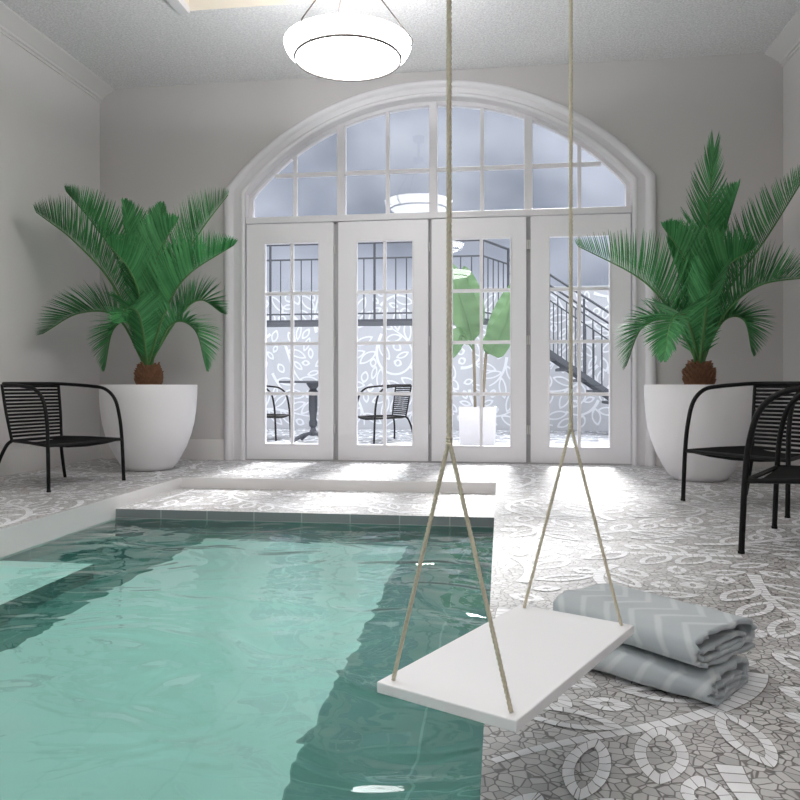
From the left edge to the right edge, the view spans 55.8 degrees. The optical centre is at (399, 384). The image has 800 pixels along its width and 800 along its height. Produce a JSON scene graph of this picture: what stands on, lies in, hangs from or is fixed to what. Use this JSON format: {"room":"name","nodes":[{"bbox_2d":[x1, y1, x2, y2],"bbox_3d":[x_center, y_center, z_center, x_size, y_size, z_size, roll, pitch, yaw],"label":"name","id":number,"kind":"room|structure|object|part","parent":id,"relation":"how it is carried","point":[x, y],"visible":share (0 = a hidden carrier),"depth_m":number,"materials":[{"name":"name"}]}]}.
{"room":"indoor swimming pool","nodes":[
{"label":"indoor swimming pool","id":0,"kind":"room"},
{"bbox_2d":[0,33,99,450],"bbox_3d":[-3.544,-1.065,2.694,0.120,3.530,9.600,0,0,8],"label":"wall","id":1,"kind":"structure","parent":0,"point":[50,127],"depth_m":6.33,"materials":[{"name":"paint"}]},
{"bbox_2d":[0,445,100,476],"bbox_3d":[-3.490,0.605,2.580,0.018,0.190,9.390,0,0,8],"label":"baseboard","id":2,"kind":"structure","parent":1,"relation":"attached to","point":[22,460],"depth_m":6.26,"materials":[{"name":"paint"}]},
{"bbox_2d":[0,1,114,102],"bbox_3d":[-3.424,-2.768,2.572,0.150,0.125,9.390,0,0,8],"label":"crown molding","id":3,"kind":"structure","parent":1,"relation":"attached to","point":[14,27],"depth_m":6.31,"materials":[{"name":"paint"}]},
{"bbox_2d":[0,458,799,799],"bbox_3d":[-0.433,1.199,2.172,6.185,1.002,9.390,0,0,8],"label":"floor","id":4,"kind":"structure","parent":0,"point":[607,736],"depth_m":2.96,"materials":[{"name":"grey tile"}]},
{"bbox_2d":[0,382,125,492],"bbox_3d":[-2.417,0.340,5.335,0.592,0.725,0.709,0,0,22],"label":"woven armchair","id":5,"kind":"object","parent":4,"relation":"on","point":[61,441],"visible":1,"depth_m":5.40,"materials":[{"name":"black metal"}]},
{"bbox_3d":[-2.736,0.539,5.180,0.145,0.327,0.036,0,0,-33],"label":"leg","id":6,"kind":"part","parent":5,"relation":"part of","materials":[{"name":"black metal"}]},
{"bbox_3d":[-2.712,0.190,5.205,0.087,0.393,0.024,0,0,-3],"label":"post","id":7,"kind":"part","parent":5,"relation":"part of","materials":[{"name":"black metal"}]},
{"bbox_3d":[-2.641,0.182,5.427,0.102,0.362,0.493,0,0,22],"label":"woven backrest","id":8,"kind":"part","parent":5,"relation":"part of","materials":[{"name":"black wicker"}]},
{"bbox_3d":[-2.536,0.190,5.635,0.024,0.393,0.087,0,0,-42],"label":"post","id":9,"kind":"part","parent":5,"relation":"part of","materials":[{"name":"black metal"}]},
{"bbox_3d":[-2.535,0.539,5.669,0.036,0.327,0.145,0,0,-12],"label":"leg","id":10,"kind":"part","parent":5,"relation":"part of","materials":[{"name":"black metal"}]},
{"bbox_3d":[-2.383,0.392,5.325,0.489,0.035,0.681,0,0,22],"label":"seat frame","id":11,"kind":"part","parent":5,"relation":"part of","materials":[{"name":"black metal"}]},
{"bbox_3d":[-2.383,0.404,5.321,0.460,0.046,0.664,0,0,22],"label":"woven seat","id":12,"kind":"part","parent":5,"relation":"part of","materials":[{"name":"black wicker"}]},
{"bbox_2d":[33,185,237,471],"bbox_3d":[-2.055,-0.496,6.187,1.713,2.393,1.272,0,0,8],"label":"potted palm","id":13,"kind":"object","parent":4,"relation":"on","point":[158,420],"visible":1,"depth_m":6.04,"materials":[{"name":"plant"}]},
{"bbox_2d":[99,385,196,471],"bbox_3d":[-2.085,0.348,6.272,0.778,0.703,0.778,0,0,8],"label":"planter","id":14,"kind":"object","parent":13,"relation":"attached to","point":[158,421],"depth_m":5.99,"materials":[{"name":"white ceramic"}]},
{"bbox_2d":[0,478,493,557],"bbox_3d":[-0.925,0.910,2.268,2.365,0.420,6.650,0,0,8],"label":"curb","id":15,"kind":"object","parent":4,"relation":"in","point":[19,537],"visible":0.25,"depth_m":4.53,"materials":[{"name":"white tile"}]},
{"bbox_2d":[0,518,493,799],"bbox_3d":[-0.990,0.835,1.780,2.365,0.001,5.665,0,0,8],"label":"pool water","id":16,"kind":"object","parent":15,"relation":"in","point":[141,659],"visible":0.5,"depth_m":2.32,"materials":[{"name":"teal liquid"}]},
{"bbox_2d":[593,643,748,705],"bbox_3d":[0.592,0.662,1.842,0.435,0.074,0.220,0,0,45],"label":"folded towel","id":17,"kind":"object","parent":4,"relation":"on","point":[713,685],"visible":0.5,"depth_m":1.71,"materials":[{"name":"grey fabric"}]},
{"bbox_2d":[553,583,757,668],"bbox_3d":[0.618,0.581,1.870,0.260,0.082,0.418,0,0,-37],"label":"folded towel","id":18,"kind":"object","parent":17,"relation":"on","point":[692,634],"visible":0.88,"depth_m":1.76,"materials":[{"name":"grey fabric"}]},
{"bbox_2d":[574,131,799,481],"bbox_3d":[2.234,-0.572,5.522,1.359,2.544,1.382,0,0,-43],"label":"potted palm","id":19,"kind":"object","parent":4,"relation":"on","point":[720,417],"visible":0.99,"depth_m":5.43,"materials":[{"name":"plant"}]},
{"bbox_2d":[644,385,756,481],"bbox_3d":[2.218,0.348,5.600,0.778,0.703,0.778,0,0,8],"label":"planter","id":20,"kind":"object","parent":19,"relation":"attached to","point":[720,417],"depth_m":5.32,"materials":[{"name":"white ceramic"}]},
{"bbox_2d":[680,381,799,517],"bbox_3d":[2.120,0.340,4.399,0.591,0.725,0.709,0,0,-29],"label":"woven armchair","id":21,"kind":"object","parent":4,"relation":"on","point":[736,453],"visible":0.82,"depth_m":4.56,"materials":[{"name":"black metal"}]},
{"bbox_3d":[2.091,0.392,4.380,0.489,0.035,0.681,0,0,-29],"label":"seat frame","id":22,"kind":"part","parent":21,"relation":"part of","materials":[{"name":"black metal"}]},
{"bbox_3d":[2.088,0.404,4.382,0.460,0.046,0.664,0,0,-29],"label":"woven seat","id":23,"kind":"part","parent":21,"relation":"part of","materials":[{"name":"black wicker"}]},
{"bbox_3d":[2.200,0.539,4.745,0.036,0.327,0.145,0,0,6],"label":"leg","id":24,"kind":"part","parent":21,"relation":"part of","materials":[{"name":"black metal"}]},
{"bbox_3d":[2.205,0.190,4.710,0.024,0.393,0.087,0,0,36],"label":"post","id":25,"kind":"part","parent":21,"relation":"part of","materials":[{"name":"black metal"}]},
{"bbox_3d":[2.332,0.182,4.515,0.102,0.362,0.493,0,0,-29],"label":"woven backrest","id":26,"kind":"part","parent":21,"relation":"part of","materials":[{"name":"black wicker"}]},
{"bbox_2d":[738,385,799,553],"bbox_3d":[1.846,0.340,3.240,0.591,0.725,0.709,0,0,37],"label":"woven armchair","id":27,"kind":"object","parent":4,"relation":"on","point":[781,474],"visible":1,"depth_m":3.13,"materials":[{"name":"black metal"}]},
{"bbox_3d":[1.816,0.392,3.258,0.489,0.035,0.681,0,0,37],"label":"seat frame","id":28,"kind":"part","parent":27,"relation":"part of","materials":[{"name":"black metal"}]},
{"bbox_3d":[1.817,0.404,3.261,0.460,0.046,0.664,0,0,37],"label":"woven seat","id":29,"kind":"part","parent":27,"relation":"part of","materials":[{"name":"black wicker"}]},
{"bbox_2d":[0,0,799,88],"bbox_3d":[-0.433,-2.897,2.172,6.185,0.185,9.390,0,0,8],"label":"ceiling","id":30,"kind":"structure","parent":0,"point":[125,43],"depth_m":6.04,"materials":[{"name":"beige paint"}]},
{"bbox_2d":[284,0,412,81],"bbox_3d":[-0.331,-2.541,4.897,0.837,0.896,0.824,0,0,8],"label":"pendant lamp","id":31,"kind":"object","parent":30,"relation":"hanging from","point":[335,47],"visible":1,"depth_m":4.73,"materials":[{"name":"white"}]},
{"bbox_3d":[-0.481,-2.414,4.711,0.009,0.607,0.379,0,0,38],"label":"rod","id":32,"kind":"part","parent":31,"relation":"part of","materials":[{"name":"silver metal"}]},
{"bbox_3d":[-0.104,-2.414,4.867,0.379,0.607,0.009,0,0,8],"label":"rod","id":33,"kind":"part","parent":31,"relation":"part of","materials":[{"name":"silver metal"}]},
{"bbox_2d":[377,0,633,732],"bbox_3d":[0.215,-1.246,1.366,0.250,3.487,0.526,0,0,35],"label":"swing","id":34,"kind":"object","parent":30,"relation":"hanging from","point":[504,672],"visible":1,"depth_m":1.27,"materials":[{"name":"wood"}]},
{"bbox_2d":[100,53,782,463],"bbox_3d":[0.203,-1.065,6.929,6.185,3.530,0.210,0,0,8],"label":"wall","id":35,"kind":"structure","parent":0,"point":[166,144],"depth_m":6.72,"materials":[{"name":"grey paint"}]},
{"bbox_2d":[101,439,223,459],"bbox_3d":[-2.254,0.605,7.143,1.257,0.190,0.018,0,0,8],"label":"baseboard","id":36,"kind":"structure","parent":35,"relation":"attached to","point":[196,449],"depth_m":7.08,"materials":[{"name":"paint"}]},
{"bbox_2d":[247,222,334,459],"bbox_3d":[-1.010,-0.404,7.013,0.843,2.184,0.051,0,0,8],"label":"door","id":37,"kind":"structure","parent":35,"relation":"in","point":[259,236],"depth_m":7.00,"materials":[{"name":"white paint"}]},
{"bbox_2d":[338,220,429,460],"bbox_3d":[-0.144,-0.404,6.897,0.849,2.184,0.051,0,0,8],"label":"door","id":38,"kind":"structure","parent":35,"relation":"in","point":[350,234],"depth_m":6.88,"materials":[{"name":"white paint"}]},
{"bbox_2d":[245,217,631,464],"bbox_3d":[0.305,-0.398,6.916,3.496,2.215,0.210,0,0,8],"label":"door frame","id":39,"kind":"structure","parent":35,"relation":"attached to","point":[528,219],"depth_m":6.87,"materials":[{"name":"grey paint"}]},
{"bbox_2d":[246,101,631,224],"bbox_3d":[0.304,-2.049,6.908,3.496,1.097,0.185,0,0,8],"label":"window","id":40,"kind":"structure","parent":35,"relation":"in","point":[528,166],"depth_m":6.89,"materials":[{"name":"white paint"}]},
{"bbox_2d":[224,80,655,465],"bbox_3d":[0.288,-1.020,6.789,3.886,3.440,0.066,0,0,8],"label":"trim","id":41,"kind":"structure","parent":35,"relation":"attached to","point":[643,178],"depth_m":6.82,"materials":[{"name":"white paint"}]},
{"bbox_2d":[432,217,527,461],"bbox_3d":[0.715,-0.404,6.783,0.863,2.184,0.051,0,0,8],"label":"door","id":42,"kind":"structure","parent":35,"relation":"in","point":[512,228],"depth_m":6.77,"materials":[{"name":"white paint"}]},
{"bbox_2d":[529,214,630,463],"bbox_3d":[1.581,-0.404,6.667,0.877,2.184,0.051,0,0,8],"label":"door","id":43,"kind":"structure","parent":35,"relation":"in","point":[543,228],"depth_m":6.66,"materials":[{"name":"white paint"}]},
{"bbox_2d":[656,445,781,466],"bbox_3d":[2.732,0.605,6.476,1.052,0.190,0.018,0,0,8],"label":"baseboard","id":44,"kind":"structure","parent":35,"relation":"attached to","point":[658,462],"depth_m":6.42,"materials":[{"name":"paint"}]},
{"bbox_2d":[783,48,799,448],"bbox_3d":[2.705,-1.065,1.858,0.120,3.530,9.600,0,0,8],"label":"wall","id":45,"kind":"structure","parent":0,"point":[791,69],"depth_m":6.23,"materials":[{"name":"paint"}]},
{"bbox_2d":[764,9,799,66],"bbox_3d":[2.558,-2.768,1.772,0.150,0.125,9.390,0,0,8],"label":"crown molding","id":46,"kind":"structure","parent":45,"relation":"attached to","point":[786,44],"depth_m":6.12,"materials":[{"name":"paint"}]},
{"bbox_2d":[782,446,799,465],"bbox_3d":[2.623,0.605,1.763,0.018,0.190,9.390,0,0,8],"label":"baseboard","id":47,"kind":"structure","parent":45,"relation":"attached to","point":[796,462],"depth_m":6.14,"materials":[{"name":"paint"}]},
{"label":"outside","id":48,"kind":"structure","parent":0,"visible":0},
{"bbox_2d":[267,428,608,446],"bbox_3d":[0.269,0.829,9.549,16.000,0.242,5.000,0,0,8],"label":"floor","id":49,"kind":"structure","parent":48,"point":[365,436],"depth_m":10.21,"materials":[{"name":"tile"}]},
{"bbox_2d":[267,385,289,440],"bbox_3d":[-1.808,0.350,9.953,0.591,0.725,0.709,0,0,8],"label":"woven armchair","id":50,"kind":"object","parent":49,"relation":"on","point":[274,415],"visible":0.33,"depth_m":9.89,"materials":[{"name":"black metal"}]},
{"bbox_3d":[-1.772,0.402,9.951,0.489,0.035,0.681,0,0,8],"label":"seat frame","id":51,"kind":"part","parent":50,"relation":"part of","materials":[{"name":"black metal"}]},
{"bbox_2d":[279,381,317,441],"bbox_3d":[-1.087,0.328,9.447,0.850,0.760,0.850,0,0,8],"label":"round table","id":52,"kind":"object","parent":49,"relation":"on","point":[313,399],"visible":0.7,"depth_m":9.40,"materials":[{"name":"grey metal"}]},
{"bbox_3d":[-1.212,0.642,9.351,0.215,0.130,0.214,0,0,8],"label":"leg","id":53,"kind":"part","parent":52,"relation":"part of","materials":[{"name":"grey metal"}]},
{"bbox_2d":[358,384,411,443],"bbox_3d":[-0.192,0.350,9.535,0.591,0.725,0.709,0,0,-23],"label":"woven armchair","id":54,"kind":"object","parent":49,"relation":"on","point":[400,399],"visible":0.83,"depth_m":9.54,"materials":[{"name":"black metal"}]},
{"bbox_3d":[-0.225,0.414,9.520,0.460,0.046,0.664,0,0,-23],"label":"woven seat","id":55,"kind":"part","parent":54,"relation":"part of","materials":[{"name":"black wicker"}]},
{"bbox_3d":[-0.222,0.402,9.518,0.489,0.035,0.681,0,0,-23],"label":"seat frame","id":56,"kind":"part","parent":54,"relation":"part of","materials":[{"name":"black metal"}]},
{"bbox_3d":[0.030,0.193,9.631,0.102,0.362,0.493,0,0,-23],"label":"woven backrest","id":57,"kind":"part","parent":54,"relation":"part of","materials":[{"name":"black wicker"}]},
{"bbox_3d":[0.106,0.200,9.411,0.087,0.393,0.024,0,0,2],"label":"post","id":58,"kind":"part","parent":54,"relation":"part of","materials":[{"name":"black metal"}]},
{"bbox_2d":[267,239,508,326],"bbox_3d":[-1.550,-0.609,10.650,6.137,2.637,0.800,0,0,8],"label":"balcony","id":59,"kind":"object","parent":49,"relation":"on","point":[361,322],"visible":0.23,"depth_m":10.22,"materials":[{"name":"grey metal"}]},
{"bbox_3d":[-1.769,-1.395,10.306,0.036,1.030,0.031,0,0,-37],"label":"railing post","id":60,"kind":"part","parent":59,"relation":"part of","materials":[{"name":"grey metal"}]},
{"bbox_3d":[-0.342,-1.395,10.115,0.036,1.030,0.031,0,0,-37],"label":"railing post","id":61,"kind":"part","parent":59,"relation":"part of","materials":[{"name":"grey metal"}]},
{"bbox_3d":[1.085,-1.395,9.924,0.036,1.030,0.031,0,0,-37],"label":"railing post","id":62,"kind":"part","parent":59,"relation":"part of","materials":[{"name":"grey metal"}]},
{"bbox_3d":[1.522,-1.395,10.622,0.036,1.030,0.031,0,0,-37],"label":"railing post","id":63,"kind":"part","parent":59,"relation":"part of","materials":[{"name":"grey metal"}]},
{"bbox_2d":[453,264,509,445],"bbox_3d":[0.943,-0.357,8.863,0.847,2.135,0.510,0,0,8],"label":"banana plant","id":64,"kind":"object","parent":49,"relation":"on","point":[466,306],"visible":0.83,"depth_m":8.76,"materials":[{"name":"green plant"}]},
{"bbox_3d":[0.874,-0.090,8.862,0.051,0.801,0.034,0,0,8],"label":"stem","id":65,"kind":"part","parent":64,"relation":"part of","materials":[{"name":"plant"}]},
{"bbox_3d":[0.912,0.482,8.857,0.430,0.455,0.430,0,0,8],"label":"planter","id":66,"kind":"part","parent":64,"relation":"part of","materials":[{"name":"white ceramic"}]},
{"bbox_3d":[0.989,-0.065,8.847,0.069,0.751,0.034,0,0,8],"label":"stem","id":67,"kind":"part","parent":64,"relation":"part of","materials":[{"name":"plant"}]},
{"bbox_2d":[509,260,608,403],"bbox_3d":[2.787,-0.607,10.907,2.390,2.634,0.920,0,0,8],"label":"staircase","id":68,"kind":"structure","parent":49,"relation":"on","point":[555,358],"depth_m":10.52,"materials":[{"name":"grey metal"}]},
{"bbox_3d":[2.795,-0.905,11.350,2.283,1.607,0.022,0,0,8],"label":"handrail","id":69,"kind":"part","parent":68,"relation":"part of","materials":[{"name":"grey metal"}]},
{"bbox_3d":[2.845,-1.115,11.343,2.390,1.618,0.036,0,0,8],"label":"handrail","id":70,"kind":"part","parent":68,"relation":"part of","materials":[{"name":"grey metal"}]},
{"bbox_3d":[2.679,-0.905,10.477,2.283,1.607,0.022,0,0,8],"label":"handrail","id":71,"kind":"part","parent":68,"relation":"part of","materials":[{"name":"grey metal"}]},
{"bbox_3d":[2.728,-1.115,10.471,2.390,1.618,0.036,0,0,8],"label":"handrail","id":72,"kind":"part","parent":68,"relation":"part of","materials":[{"name":"grey metal"}]},
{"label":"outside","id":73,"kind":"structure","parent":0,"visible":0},
{"bbox_2d":[267,285,608,430],"bbox_3d":[0.613,-0.295,12.123,16.000,2.490,0.205,0,0,8],"label":"wall","id":74,"kind":"structure","parent":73,"point":[594,414],"depth_m":12.10,"materials":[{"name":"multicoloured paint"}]}
]}

